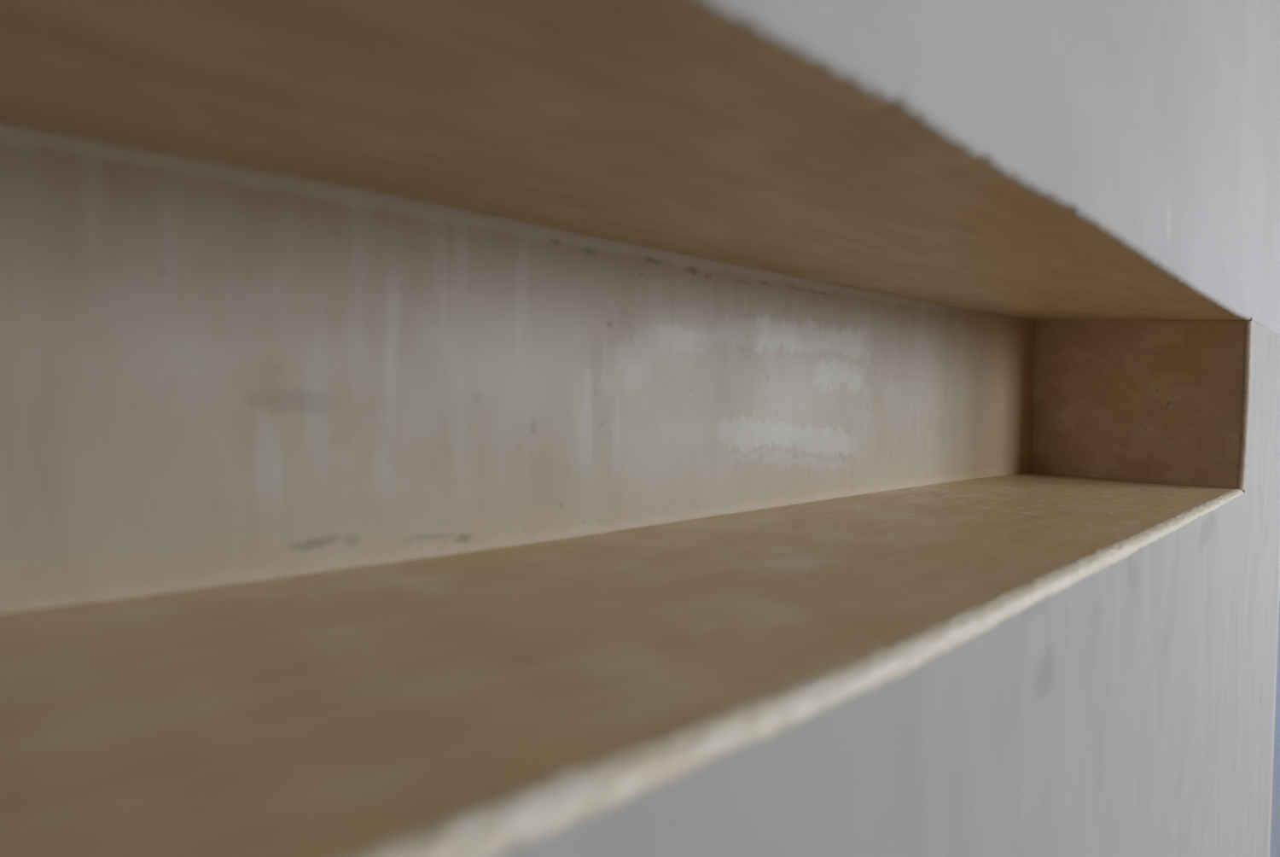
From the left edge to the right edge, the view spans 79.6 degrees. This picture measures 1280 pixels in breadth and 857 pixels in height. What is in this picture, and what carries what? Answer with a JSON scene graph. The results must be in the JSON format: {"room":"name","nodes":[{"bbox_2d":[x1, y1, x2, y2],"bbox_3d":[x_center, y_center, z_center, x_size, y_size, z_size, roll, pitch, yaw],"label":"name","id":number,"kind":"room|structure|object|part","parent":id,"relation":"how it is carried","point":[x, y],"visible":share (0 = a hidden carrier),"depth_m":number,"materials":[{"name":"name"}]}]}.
{"room":"room with wall niche","nodes":[
{"label":"room with wall niche","id":0,"kind":"room"},
{"bbox_2d":[494,0,1279,856],"bbox_3d":[0.352,-0.207,0.777,4.200,2.551,0.341,-1,3,-45],"label":"wall","id":1,"kind":"structure","parent":0,"point":[1126,710],"depth_m":0.47,"materials":[{"name":"paint"}]},
{"bbox_2d":[0,0,1252,856],"bbox_3d":[-0.087,-0.024,0.296,2.118,0.248,0.264,-1,3,-45],"label":"niche","id":2,"kind":"object","parent":1,"relation":"attached to","point":[427,427],"visible":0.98,"depth_m":0.35,"materials":[{"name":"wood"}]},
{"bbox_3d":[-0.175,-0.030,0.385,2.094,0.219,0.013,-1,3,-45],"label":"panel","id":3,"kind":"part","parent":2,"relation":"part of","materials":[{"name":"paint"}]},
{"bbox_2d":[0,471,1234,856],"bbox_3d":[-0.086,0.087,0.298,2.094,0.025,0.244,-1,3,-45],"label":"shelf","id":4,"kind":"object","parent":2,"relation":"attached to","point":[490,689],"depth_m":0.28,"materials":[{"name":"wood"}]},
{"bbox_3d":[0.654,-0.042,1.025,0.028,0.220,0.250,-1,2,-35],"label":"panel","id":5,"kind":"part","parent":2,"relation":"part of","materials":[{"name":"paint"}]},
{"bbox_2d":[1268,548,1279,856],"bbox_3d":[1.305,0.001,1.565,0.980,2.103,0.096,-1,3,-45],"label":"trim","id":6,"kind":"structure","parent":1,"relation":"attached to","point":[1278,593],"depth_m":1.23,"materials":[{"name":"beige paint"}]},
{"bbox_2d":[1269,596,1279,856],"bbox_3d":[1.331,0.033,1.542,0.854,2.030,0.097,-1,3,-45],"label":"door","id":7,"kind":"structure","parent":1,"relation":"in","point":[1275,823],"depth_m":1.45,"materials":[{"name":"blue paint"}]}
]}

